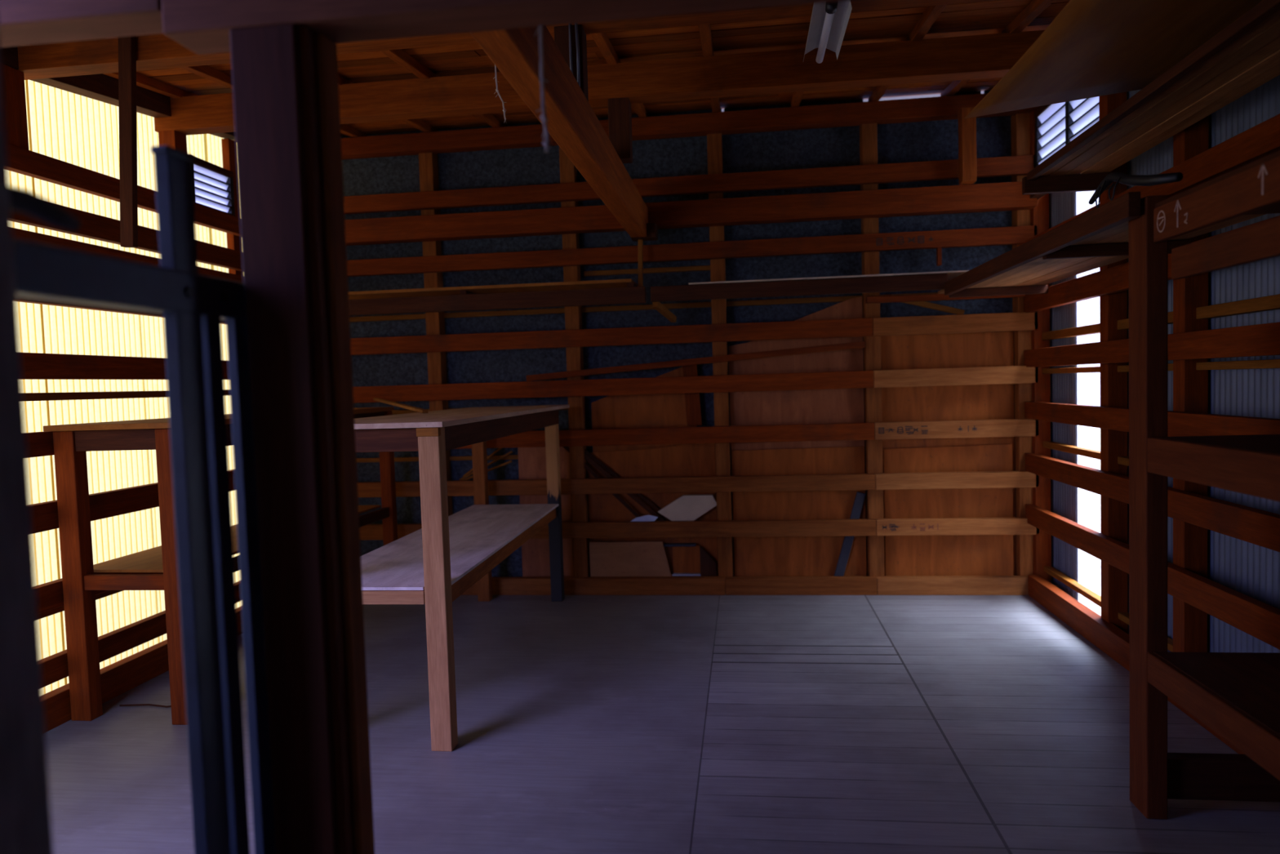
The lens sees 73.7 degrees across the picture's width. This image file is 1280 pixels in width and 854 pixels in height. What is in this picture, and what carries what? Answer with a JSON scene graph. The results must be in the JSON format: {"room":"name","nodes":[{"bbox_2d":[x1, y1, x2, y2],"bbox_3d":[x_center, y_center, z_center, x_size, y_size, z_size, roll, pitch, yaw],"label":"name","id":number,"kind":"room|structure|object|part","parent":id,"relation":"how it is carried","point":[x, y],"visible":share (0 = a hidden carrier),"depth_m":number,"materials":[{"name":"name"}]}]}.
{"room":"storage shed","nodes":[
{"label":"storage shed","id":0,"kind":"room"},
{"bbox_2d":[0,45,243,732],"bbox_3d":[-2.464,-0.258,3.684,0.120,3.056,4.146,-1,3,7],"label":"wall","id":1,"kind":"structure","parent":0,"point":[80,363],"depth_m":3.87,"materials":[{"name":"yellow plastic"}]},
{"bbox_3d":[-2.419,0.059,3.679,0.045,0.098,3.900,-1,3,7],"label":"rail","id":2,"kind":"part","parent":1,"relation":"part of","materials":[{"name":"brown wood"}]},
{"bbox_3d":[-2.400,0.683,3.710,0.045,0.105,3.900,-1,3,7],"label":"rail","id":3,"kind":"part","parent":1,"relation":"part of","materials":[{"name":"brown wood"}]},
{"bbox_3d":[-2.498,-1.518,3.613,0.090,0.531,4.131,-1,3,7],"label":"wall plate","id":4,"kind":"part","parent":1,"relation":"part of","materials":[{"name":"brown wood"}]},
{"bbox_3d":[-2.438,-0.564,3.647,0.045,0.100,3.900,-1,3,7],"label":"rail","id":5,"kind":"part","parent":1,"relation":"part of","materials":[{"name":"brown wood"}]},
{"bbox_3d":[-2.454,-1.077,3.622,0.045,0.093,3.900,-1,3,7],"label":"rail","id":6,"kind":"part","parent":1,"relation":"part of","materials":[{"name":"brown wood"}]},
{"bbox_3d":[-2.429,-0.257,3.663,0.045,0.105,3.900,-1,3,7],"label":"rail","id":7,"kind":"part","parent":1,"relation":"part of","materials":[{"name":"brown wood"}]},
{"bbox_3d":[-2.448,-0.882,3.631,0.045,0.103,3.900,-1,3,7],"label":"rail","id":8,"kind":"part","parent":1,"relation":"part of","materials":[{"name":"brown wood"}]},
{"bbox_3d":[-2.444,-0.748,3.638,0.045,0.098,3.900,-1,3,7],"label":"rail","id":9,"kind":"part","parent":1,"relation":"part of","materials":[{"name":"brown wood"}]},
{"bbox_3d":[-2.410,0.355,3.694,0.045,0.112,3.900,-1,3,7],"label":"rail","id":10,"kind":"part","parent":1,"relation":"part of","materials":[{"name":"brown wood"}]},
{"bbox_3d":[-2.391,0.984,3.725,0.045,0.100,3.900,-1,3,7],"label":"rail","id":11,"kind":"part","parent":1,"relation":"part of","materials":[{"name":"brown wood"}]},
{"bbox_3d":[-2.393,1.152,3.735,0.060,0.132,3.900,-1,3,7],"label":"sill","id":12,"kind":"part","parent":1,"relation":"part of","materials":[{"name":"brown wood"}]},
{"bbox_2d":[191,155,235,216],"bbox_3d":[-2.369,-1.305,4.696,0.060,0.280,0.385,-1,3,7],"label":"window","id":13,"kind":"structure","parent":1,"relation":"in","point":[213,184],"depth_m":4.71,"materials":[{"name":"white glass"}]},
{"bbox_3d":[-2.366,-1.183,4.702,0.060,0.035,0.385,-1,3,7],"label":"frame sill","id":14,"kind":"part","parent":13,"relation":"part of","materials":[{"name":"brown wood"}]},
{"bbox_2d":[17,0,1070,137],"bbox_3d":[-0.242,-1.596,2.112,5.120,0.530,7.100,-1,3,7],"label":"ceiling","id":15,"kind":"structure","parent":0,"point":[890,49],"depth_m":3.94,"materials":[{"name":"brown wood"}]},
{"bbox_2d":[118,35,137,247],"bbox_3d":[-2.001,-1.123,3.337,0.100,0.833,0.030,-1,3,7],"label":"wooden post","id":16,"kind":"object","parent":15,"relation":"hanging from","point":[126,45],"visible":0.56,"depth_m":3.33,"materials":[{"name":"brown wood"}]},
{"bbox_2d":[493,64,506,123],"bbox_3d":[-0.581,-1.421,3.525,0.052,0.332,0.011,-1,3,7],"label":"string","id":17,"kind":"object","parent":15,"relation":"hanging from","point":[496,81],"visible":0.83,"depth_m":3.52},
{"bbox_2d":[803,0,852,63],"bbox_3d":[0.689,-1.475,3.172,0.133,0.068,0.506,-1,3,7],"label":"lamp","id":18,"kind":"object","parent":15,"relation":"attached to","point":[828,22],"visible":0.98,"depth_m":3.14,"materials":[{"name":"white metal"}]},
{"bbox_2d":[825,1,837,13],"bbox_3d":[0.661,-1.453,2.945,0.040,0.050,0.047,-1,3,7],"label":"socket","id":19,"kind":"object","parent":18,"relation":"attached to","point":[831,7],"depth_m":2.93,"materials":[{"name":"black plastic"}]},
{"bbox_2d":[45,588,1279,853],"bbox_3d":[-0.157,1.259,2.155,5.100,0.060,6.800,-1,3,7],"label":"floor","id":20,"kind":"structure","parent":0,"point":[587,724],"depth_m":3.17,"materials":[{"name":"grey concrete"}]},
{"bbox_2d":[0,60,80,853],"bbox_3d":[-0.694,0.055,0.914,0.127,2.500,0.258,-1,3,7],"label":"door frame","id":21,"kind":"structure","parent":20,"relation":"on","point":[25,820],"depth_m":0.87,"materials":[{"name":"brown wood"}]},
{"bbox_3d":[-0.694,-0.248,0.952,0.027,0.036,0.150,-1,3,10],"label":"lever handle","id":22,"kind":"part","parent":21,"relation":"part of","materials":[{"name":"black metal"}]},
{"bbox_2d":[12,145,275,853],"bbox_3d":[-0.718,0.434,1.240,0.051,1.712,0.558,-1,3,7],"label":"steel frame","id":23,"kind":"object","parent":20,"relation":"on","point":[193,305],"visible":1,"depth_m":1.35,"materials":[{"name":"black metal"}]},
{"bbox_2d":[119,703,171,707],"bbox_3d":[-2.114,1.205,3.691,0.283,0.010,0.034,-2,3,4],"label":"twig","id":24,"kind":"object","parent":20,"relation":"on","point":[135,704],"visible":0.71,"depth_m":3.70,"materials":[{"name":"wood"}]},
{"bbox_2d":[43,406,397,724],"bbox_3d":[-1.974,0.549,4.476,0.610,1.235,2.065,-1,3,7],"label":"workbench","id":25,"kind":"object","parent":20,"relation":"on","point":[72,442],"visible":0.56,"depth_m":3.52,"materials":[{"name":"brown wood"}]},
{"bbox_3d":[-2.342,0.619,3.558,0.090,1.210,0.070,-1,3,7],"label":"leg","id":26,"kind":"part","parent":25,"relation":"part of","materials":[{"name":"brown wood"}]},
{"bbox_3d":[-1.884,0.609,3.484,0.082,1.210,0.075,-1,3,7],"label":"leg","id":27,"kind":"part","parent":25,"relation":"part of","materials":[{"name":"brown wood"}]},
{"bbox_2d":[93,505,380,572],"bbox_3d":[-2.004,0.552,4.474,0.530,0.012,1.855,-1,3,7],"label":"shelf","id":28,"kind":"object","parent":25,"relation":"attached to","point":[150,560],"depth_m":3.75,"materials":[{"name":"beige wood"}]},
{"bbox_3d":[-1.588,0.504,5.402,0.070,1.210,0.070,-1,3,7],"label":"leg","id":29,"kind":"part","parent":25,"relation":"part of","materials":[{"name":"brown wood"}]},
{"bbox_2d":[229,23,374,853],"bbox_3d":[-0.596,0.291,1.552,0.146,1.960,0.100,-1,3,7],"label":"post","id":30,"kind":"object","parent":20,"relation":"on","point":[285,77],"visible":1,"depth_m":1.50,"materials":[{"name":"brown wood"}]},
{"bbox_2d":[161,0,849,54],"bbox_3d":[0.655,-0.869,1.336,2.985,0.300,0.100,-1,3,7],"label":"lintel beam","id":31,"kind":"structure","parent":30,"relation":"on","point":[203,27],"depth_m":1.45,"materials":[{"name":"brown wood"}]},
{"bbox_2d":[533,24,551,152],"bbox_3d":[-0.170,-0.594,1.494,0.025,0.225,0.011,-1,3,7],"label":"string","id":32,"kind":"object","parent":31,"relation":"hanging from","point":[543,117],"visible":1,"depth_m":1.49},
{"bbox_2d":[354,404,568,751],"bbox_3d":[-0.868,0.536,4.249,0.630,1.217,2.245,-1,3,7],"label":"workbench","id":33,"kind":"object","parent":20,"relation":"on","point":[432,566],"visible":0.73,"depth_m":3.41,"materials":[{"name":"brown wood"}]},
{"bbox_2d":[373,397,427,413],"bbox_3d":[-1.384,-0.128,4.871,0.030,0.076,1.369,-3,3,-27],"label":"batten","id":34,"kind":"object","parent":33,"relation":"on","point":[390,402],"visible":1,"depth_m":4.71,"materials":[{"name":"brown wood"}]},
{"bbox_3d":[-0.745,0.598,3.150,0.080,1.195,0.070,-1,3,7],"label":"leg","id":35,"kind":"part","parent":33,"relation":"part of","materials":[{"name":"brown wood"}]},
{"bbox_2d":[360,503,558,590],"bbox_3d":[-0.877,0.541,4.212,0.590,0.012,2.140,-1,3,7],"label":"shelf","id":36,"kind":"object","parent":33,"relation":"attached to","point":[477,532],"depth_m":3.91,"materials":[{"name":"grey wood"}]},
{"bbox_3d":[-0.993,0.495,5.349,0.075,1.195,0.070,-1,3,7],"label":"leg","id":37,"kind":"part","parent":33,"relation":"part of","materials":[{"name":"brown wood"}]},
{"bbox_3d":[-0.530,0.484,5.292,0.072,1.195,0.070,-1,3,7],"label":"leg","id":38,"kind":"part","parent":33,"relation":"part of","materials":[{"name":"brown wood"}]},
{"bbox_2d":[517,446,573,577],"bbox_3d":[-0.610,0.589,5.549,0.340,0.956,0.010,-1,3,7],"label":"board","id":39,"kind":"object","parent":20,"relation":"on","point":[531,460],"visible":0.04,"depth_m":5.54,"materials":[{"name":"brown wood"}]},
{"bbox_2d":[586,443,718,576],"bbox_3d":[0.077,0.573,5.469,0.825,0.956,0.009,-1,3,7],"label":"plywood board","id":40,"kind":"object","parent":20,"relation":"on","point":[693,460],"visible":0.4,"depth_m":5.45,"materials":[{"name":"brown wood"}]},
{"bbox_2d":[728,296,866,576],"bbox_3d":[0.982,0.118,5.334,0.825,1.821,0.009,-1,3,7],"label":"plywood board","id":41,"kind":"object","parent":20,"relation":"on","point":[832,406],"visible":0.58,"depth_m":5.31,"materials":[{"name":"brown wood"}]},
{"bbox_2d":[731,446,866,576],"bbox_3d":[0.994,0.578,5.342,0.815,0.901,0.009,-1,3,7],"label":"plywood board","id":42,"kind":"object","parent":20,"relation":"on","point":[766,556],"visible":0.51,"depth_m":5.34,"materials":[{"name":"brown wood"}]},
{"bbox_2d":[880,331,1015,575],"bbox_3d":[1.884,0.209,5.228,0.783,1.596,0.009,-1,3,7],"label":"plywood board","id":43,"kind":"object","parent":20,"relation":"on","point":[996,348],"visible":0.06,"depth_m":5.20,"materials":[{"name":"brown wood"}]},
{"bbox_2d":[883,444,1013,575],"bbox_3d":[1.890,0.559,5.233,0.760,0.896,0.008,-1,3,7],"label":"plywood board","id":44,"kind":"object","parent":20,"relation":"on","point":[962,554],"visible":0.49,"depth_m":5.23,"materials":[{"name":"brown wood"}]},
{"bbox_2d":[1128,150,1279,819],"bbox_3d":[1.596,0.297,1.466,0.503,1.822,2.260,-1,3,7],"label":"storage rack","id":45,"kind":"object","parent":20,"relation":"on","point":[1236,695],"visible":0.98,"depth_m":2.44,"materials":[{"name":"brown wood"}]},
{"bbox_2d":[937,191,1265,297],"bbox_3d":[1.823,-0.707,3.684,0.548,0.080,2.580,-1,3,7],"label":"slatted shelf","id":46,"kind":"object","parent":45,"relation":"on","point":[1098,237],"visible":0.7,"depth_m":3.21,"materials":[{"name":"brown wood"}]},
{"bbox_3d":[1.549,-0.697,3.556,0.035,0.070,2.260,-1,3,7],"label":"edge rail","id":47,"kind":"part","parent":46,"relation":"part of","materials":[{"name":"brown wood"}]},
{"bbox_2d":[1088,171,1182,208],"bbox_3d":[1.423,-0.718,2.522,0.077,0.101,0.439,-2,3,-2],"label":"cord","id":48,"kind":"object","parent":46,"relation":"on","point":[1126,179],"visible":1,"depth_m":2.47,"materials":[{"name":"plastic"}]},
{"bbox_3d":[1.506,0.246,2.530,0.060,1.822,0.115,-1,3,7],"label":"post","id":49,"kind":"part","parent":45,"relation":"part of","materials":[{"name":"brown wood"}]},
{"bbox_2d":[1147,437,1279,502],"bbox_3d":[1.343,0.137,1.415,0.016,0.101,2.115,-1,3,7],"label":"shelf","id":50,"kind":"object","parent":45,"relation":"attached to","point":[1255,473],"depth_m":2.10,"materials":[{"name":"brown wood"}]},
{"bbox_2d":[1147,652,1279,780],"bbox_3d":[1.362,0.758,1.446,0.016,0.089,2.115,-1,3,7],"label":"shelf","id":51,"kind":"object","parent":45,"relation":"attached to","point":[1255,737],"depth_m":2.12,"materials":[{"name":"brown wood"}]},
{"bbox_2d":[1155,150,1279,214],"bbox_3d":[1.583,-0.578,1.420,0.476,0.022,2.260,-1,3,7],"label":"shelf","id":52,"kind":"object","parent":45,"relation":"attached to","point":[1159,202],"depth_m":2.19,"materials":[{"name":"brown wood"}]},
{"bbox_3d":[1.779,1.040,2.535,0.438,0.120,0.055,-1,3,7],"label":"foot rail","id":53,"kind":"part","parent":45,"relation":"part of","materials":[{"name":"brown wood"}]},
{"bbox_2d":[341,89,1039,595],"bbox_3d":[0.079,-0.464,5.302,4.920,3.150,0.310,-1,3,7],"label":"wall","id":54,"kind":"structure","parent":0,"point":[849,187],"depth_m":5.30,"materials":[{"name":"brown wood"}]},
{"bbox_2d":[462,448,502,476],"bbox_3d":[-0.991,0.202,5.561,0.346,0.249,0.014,-1,3,7],"label":"stick","id":55,"kind":"object","parent":54,"relation":"in","point":[498,449],"visible":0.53,"depth_m":5.55,"materials":[{"name":"brown wood"}]},
{"bbox_2d":[458,450,512,480],"bbox_3d":[-1.002,0.253,5.547,0.364,0.190,0.014,-1,3,7],"label":"stick","id":56,"kind":"object","parent":54,"relation":"in","point":[511,451],"visible":0.84,"depth_m":5.53,"materials":[{"name":"brown wood"}]},
{"bbox_2d":[460,460,512,480],"bbox_3d":[-1.013,0.294,5.532,0.383,0.151,0.014,-1,3,7],"label":"stick","id":57,"kind":"object","parent":54,"relation":"on","point":[509,461],"visible":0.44,"depth_m":5.51,"materials":[{"name":"brown wood"}]},
{"bbox_2d":[348,278,646,315],"bbox_3d":[-1.072,-0.766,5.216,2.270,0.141,0.393,-1,3,7],"label":"wall shelf","id":58,"kind":"object","parent":54,"relation":"attached to","point":[614,291],"visible":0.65,"depth_m":5.01,"materials":[{"name":"beige wood"}]},
{"bbox_2d":[469,26,657,241],"bbox_3d":[-0.194,-1.134,3.352,0.152,0.200,3.720,-1,3,7],"label":"tie beam","id":59,"kind":"structure","parent":54,"relation":"attached to","point":[572,122],"depth_m":2.91,"materials":[{"name":"brown wood"}]},
{"bbox_2d":[554,24,588,101],"bbox_3d":[-0.256,-1.352,3.189,0.105,0.255,0.095,-1,3,7],"label":"strut","id":60,"kind":"object","parent":59,"relation":"on","point":[561,33],"visible":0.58,"depth_m":3.14,"materials":[{"name":"brown wood"}]},
{"bbox_2d":[568,23,573,73],"bbox_3d":[-0.252,-1.349,3.128,0.011,0.256,0.016,-3,3,-15],"label":"cable","id":61,"kind":"object","parent":60,"relation":"attached to","point":[569,24],"visible":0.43,"depth_m":3.12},
{"bbox_2d":[574,22,580,86],"bbox_3d":[-0.228,-1.350,3.125,0.012,0.256,0.017,0,3,30],"label":"cable","id":62,"kind":"object","parent":60,"relation":"attached to","point":[576,24],"visible":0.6,"depth_m":3.12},
{"bbox_2d":[608,97,632,163],"bbox_3d":[-0.094,-1.417,4.089,0.100,0.285,0.095,-1,3,7],"label":"strut","id":63,"kind":"object","parent":59,"relation":"on","point":[620,117],"visible":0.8,"depth_m":4.04,"materials":[{"name":"brown wood"}]},
{"bbox_2d":[637,239,643,286],"bbox_3d":[0.003,-0.983,5.162,0.040,0.466,0.022,-1,3,7],"label":"batten","id":64,"kind":"object","parent":59,"relation":"hanging from","point":[640,242],"visible":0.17,"depth_m":5.15,"materials":[{"name":"brown wood"}]},
{"bbox_3d":[-0.846,1.028,5.516,2.780,0.106,0.060,-1,3,7],"label":"sill","id":65,"kind":"part","parent":54,"relation":"part of","materials":[{"name":"brown wood"}]},
{"bbox_2d":[563,446,640,517],"bbox_3d":[-0.236,0.355,5.441,0.634,0.634,0.010,-1,3,7],"label":"rod","id":66,"kind":"object","parent":54,"relation":"attached to","point":[592,472],"visible":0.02,"depth_m":5.43,"materials":[{"name":"brown wood"}]},
{"bbox_3d":[-0.437,-0.557,5.373,3.703,0.108,0.045,-1,3,7],"label":"rail","id":67,"kind":"part","parent":54,"relation":"part of","materials":[{"name":"brown wood"}]},
{"bbox_3d":[-0.427,-0.244,5.389,3.703,0.104,0.045,-1,3,7],"label":"rail","id":68,"kind":"part","parent":54,"relation":"part of","materials":[{"name":"brown wood"}]},
{"bbox_3d":[-0.408,0.377,5.420,3.703,0.096,0.045,-1,3,7],"label":"rail","id":69,"kind":"part","parent":54,"relation":"part of","materials":[{"name":"brown wood"}]},
{"bbox_3d":[-0.400,0.657,5.434,3.703,0.098,0.045,-1,3,7],"label":"rail","id":70,"kind":"part","parent":54,"relation":"part of","materials":[{"name":"brown wood"}]},
{"bbox_2d":[584,453,665,520],"bbox_3d":[-0.151,0.352,5.440,0.726,0.639,0.010,-1,3,7],"label":"rod","id":71,"kind":"object","parent":54,"relation":"attached to","point":[587,457],"visible":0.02,"depth_m":5.43,"materials":[{"name":"brown wood"}]},
{"bbox_2d":[584,448,671,520],"bbox_3d":[-0.099,0.355,5.449,0.741,0.624,0.010,-1,3,7],"label":"rod","id":72,"kind":"object","parent":54,"relation":"attached to","point":[586,451],"visible":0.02,"depth_m":5.45,"materials":[{"name":"brown wood"}]},
{"bbox_2d":[589,541,671,576],"bbox_3d":[-0.063,0.842,5.440,0.520,0.223,0.009,-1,3,7],"label":"board","id":73,"kind":"object","parent":54,"relation":"on","point":[630,558],"visible":1,"depth_m":5.44,"materials":[{"name":"brown wood"}]},
{"bbox_2d":[591,367,696,452],"bbox_3d":[0.036,-0.089,5.451,0.700,0.590,0.009,-1,3,7],"label":"plywood board","id":74,"kind":"object","parent":54,"relation":"attached to","point":[664,410],"visible":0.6,"depth_m":5.45,"materials":[{"name":"brown wood"}]},
{"bbox_2d":[630,514,657,521],"bbox_3d":[0.025,0.575,5.391,0.178,0.041,0.012,-1,3,7],"label":"scrap","id":75,"kind":"object","parent":54,"relation":"on","point":[648,517],"visible":1,"depth_m":5.38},
{"bbox_3d":[-0.417,0.069,5.404,3.703,0.103,0.045,-1,3,7],"label":"rail","id":76,"kind":"part","parent":54,"relation":"part of","materials":[{"name":"brown wood"}]},
{"bbox_2d":[657,494,716,520],"bbox_3d":[0.301,0.525,5.392,0.379,0.192,0.035,-1,3,7],"label":"board","id":77,"kind":"object","parent":54,"relation":"attached to","point":[686,507],"visible":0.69,"depth_m":5.37,"materials":[{"name":"beige wood"}]},
{"bbox_3d":[0.005,-1.476,5.269,4.650,0.106,0.045,-1,3,7],"label":"rail","id":78,"kind":"part","parent":54,"relation":"part of","materials":[{"name":"brown wood"}]},
{"bbox_2d":[663,542,716,576],"bbox_3d":[0.318,0.841,5.423,0.330,0.203,0.048,-1,3,7],"label":"crate","id":79,"kind":"object","parent":54,"relation":"on","point":[689,559],"visible":1,"depth_m":5.43,"materials":[{"name":"red wood"}]},
{"bbox_3d":[0.298,0.938,5.430,0.185,0.010,0.047,-1,3,7],"label":"board","id":80,"kind":"part","parent":79,"relation":"part of","materials":[{"name":"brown wood"}]},
{"bbox_3d":[0.298,0.848,5.446,0.175,0.188,0.008,-1,3,7],"label":"panel","id":81,"kind":"part","parent":79,"relation":"part of","materials":[{"name":"red wood"}]},
{"bbox_3d":[0.010,-1.837,5.257,4.680,0.110,0.100,-1,3,7],"label":"wall plate","id":82,"kind":"part","parent":54,"relation":"part of","materials":[{"name":"brown wood"}]},
{"bbox_2d":[682,364,702,425],"bbox_3d":[0.328,-0.217,5.370,0.115,0.415,0.018,-1,3,7],"label":"plank","id":83,"kind":"object","parent":54,"relation":"attached to","point":[693,411],"visible":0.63,"depth_m":5.36,"materials":[{"name":"brown wood"}]},
{"bbox_3d":[0.018,-1.073,5.290,4.650,0.100,0.045,-1,3,7],"label":"rail","id":84,"kind":"part","parent":54,"relation":"part of","materials":[{"name":"brown wood"}]},
{"bbox_2d":[525,341,865,381],"bbox_3d":[0.320,-0.404,5.286,2.100,0.178,0.030,-1,3,7],"label":"batten","id":85,"kind":"object","parent":54,"relation":"on","point":[861,344],"visible":1,"depth_m":5.27,"materials":[{"name":"brown wood"}]},
{"bbox_2d":[650,273,948,322],"bbox_3d":[1.152,-0.748,4.945,2.150,0.182,0.392,-1,3,7],"label":"wall shelf","id":86,"kind":"object","parent":54,"relation":"attached to","point":[935,281],"visible":0.84,"depth_m":4.78,"materials":[{"name":"brown wood"}]},
{"bbox_3d":[0.876,-0.781,4.799,1.640,0.085,0.040,-1,3,7],"label":"rail","id":87,"kind":"part","parent":86,"relation":"part of","materials":[{"name":"brown wood"}]},
{"bbox_2d":[688,270,968,284],"bbox_3d":[1.231,-0.846,4.912,1.880,0.007,0.397,-1,3,7],"label":"sheet","id":88,"kind":"object","parent":86,"relation":"on","point":[951,274],"visible":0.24,"depth_m":4.75,"materials":[{"name":"brown wood"}]},
{"bbox_3d":[0.993,0.983,5.289,0.921,0.106,0.060,-1,3,7],"label":"sill","id":89,"kind":"part","parent":54,"relation":"part of","materials":[{"name":"brown wood"}]},
{"bbox_2d":[833,491,866,576],"bbox_3d":[1.297,0.679,5.286,0.206,0.558,0.018,-1,3,7],"label":"stick","id":90,"kind":"object","parent":54,"relation":"attached to","point":[860,497],"visible":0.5,"depth_m":5.28,"materials":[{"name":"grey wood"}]},
{"bbox_2d":[891,293,964,314],"bbox_3d":[1.748,-0.743,5.194,0.438,0.147,0.012,-1,3,7],"label":"strip","id":91,"kind":"object","parent":54,"relation":"attached to","point":[922,304],"visible":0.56,"depth_m":5.18,"materials":[{"name":"brown wood"}]},
{"bbox_3d":[1.839,-0.776,5.085,0.960,0.037,0.040,-1,3,7],"label":"short rail","id":92,"kind":"part","parent":54,"relation":"part of","materials":[{"name":"brown wood"}]},
{"bbox_3d":[1.910,0.961,5.176,0.925,0.106,0.060,-1,3,7],"label":"sill","id":93,"kind":"part","parent":54,"relation":"part of","materials":[{"name":"beige wood"}]},
{"bbox_3d":[1.871,-0.613,5.088,0.945,0.108,0.045,-1,3,7],"label":"rail","id":94,"kind":"part","parent":54,"relation":"part of","materials":[{"name":"brown wood"}]},
{"bbox_3d":[1.881,-0.301,5.104,0.945,0.104,0.045,-1,3,7],"label":"rail","id":95,"kind":"part","parent":54,"relation":"part of","materials":[{"name":"beige wood"}]},
{"bbox_3d":[1.890,0.013,5.119,0.945,0.103,0.045,-1,3,7],"label":"rail","id":96,"kind":"part","parent":54,"relation":"part of","materials":[{"name":"beige wood"}]},
{"bbox_3d":[1.900,0.321,5.135,0.945,0.096,0.045,-1,3,7],"label":"rail","id":97,"kind":"part","parent":54,"relation":"part of","materials":[{"name":"beige wood"}]},
{"bbox_3d":[1.908,0.601,5.149,0.945,0.098,0.045,-1,3,7],"label":"rail","id":98,"kind":"part","parent":54,"relation":"part of","materials":[{"name":"beige wood"}]},
{"bbox_2d":[1023,75,1279,754],"bbox_3d":[2.032,-0.352,2.376,0.167,3.100,5.640,-1,3,7],"label":"wall","id":99,"kind":"structure","parent":0,"point":[1224,362],"depth_m":3.35,"materials":[{"name":"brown wood"}]},
{"bbox_3d":[2.129,-1.303,3.705,0.060,0.100,2.600,-1,3,7],"label":"rail","id":100,"kind":"part","parent":99,"relation":"part of","materials":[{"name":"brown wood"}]},
{"bbox_2d":[1034,96,1099,167],"bbox_3d":[2.263,-1.604,4.479,0.060,0.395,0.970,-1,3,7],"label":"window","id":101,"kind":"structure","parent":99,"relation":"in","point":[1056,125],"depth_m":4.60,"materials":[{"name":"white glass"}]},
{"bbox_3d":[2.080,1.059,2.920,0.060,0.125,4.380,-1,3,7],"label":"sill","id":102,"kind":"part","parent":99,"relation":"part of","materials":[{"name":"brown wood"}]},
{"bbox_2d":[1022,0,1279,194],"bbox_3d":[1.748,-1.073,2.420,0.368,0.172,2.935,-1,3,7],"label":"slatted shelf","id":103,"kind":"object","parent":99,"relation":"attached to","point":[1243,56],"visible":0.95,"depth_m":2.83,"materials":[{"name":"brown wood"}]},
{"bbox_2d":[964,0,1262,118],"bbox_3d":[1.500,-1.162,2.296,0.760,0.106,1.820,-1,3,7],"label":"shelf board","id":104,"kind":"object","parent":103,"relation":"on","point":[1092,48],"visible":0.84,"depth_m":2.62,"materials":[{"name":"beige wood"}]},
{"bbox_3d":[2.024,-0.611,2.857,0.045,0.110,4.420,-1,3,7],"label":"rail","id":105,"kind":"part","parent":99,"relation":"part of","materials":[{"name":"brown wood"}]},
{"bbox_3d":[2.034,-0.288,2.873,0.045,0.102,4.420,-1,3,7],"label":"rail","id":106,"kind":"part","parent":99,"relation":"part of","materials":[{"name":"brown wood"}]},
{"bbox_3d":[2.043,0.016,2.889,0.045,0.100,4.420,-1,3,7],"label":"rail","id":107,"kind":"part","parent":99,"relation":"part of","materials":[{"name":"brown wood"}]},
{"bbox_3d":[2.053,0.326,2.904,0.045,0.108,4.420,-1,3,7],"label":"rail","id":108,"kind":"part","parent":99,"relation":"part of","materials":[{"name":"brown wood"}]},
{"bbox_3d":[2.014,-0.926,2.841,0.045,0.100,4.420,-1,3,7],"label":"rail","id":109,"kind":"part","parent":99,"relation":"part of","materials":[{"name":"brown wood"}]},
{"bbox_3d":[2.062,0.634,2.920,0.045,0.110,4.420,-1,3,7],"label":"rail","id":110,"kind":"part","parent":99,"relation":"part of","materials":[{"name":"brown wood"}]},
{"bbox_3d":[-0.504,0.005,0.203,5.050,2.660,2.780,-1,3,7],"label":"wall","id":111,"kind":"structure","parent":0,"visible":0},
{"bbox_2d":[0,0,163,47],"bbox_3d":[-1.331,-0.840,1.575,1.013,0.260,0.090,-1,3,7],"label":"lintel beam","id":112,"kind":"structure","parent":111,"relation":"attached to","point":[22,22],"depth_m":1.51,"materials":[{"name":"brown wood"}]},
{"label":"outside","id":113,"kind":"structure","parent":0,"visible":0},
{"bbox_2d":[1077,425,1101,591],"bbox_3d":[0.048,1.577,0.079,60.000,0.100,60.000,-1,3,7],"label":"window","id":114,"kind":"structure","parent":113,"point":[1088,502],"depth_m":9.36,"materials":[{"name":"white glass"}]}
]}

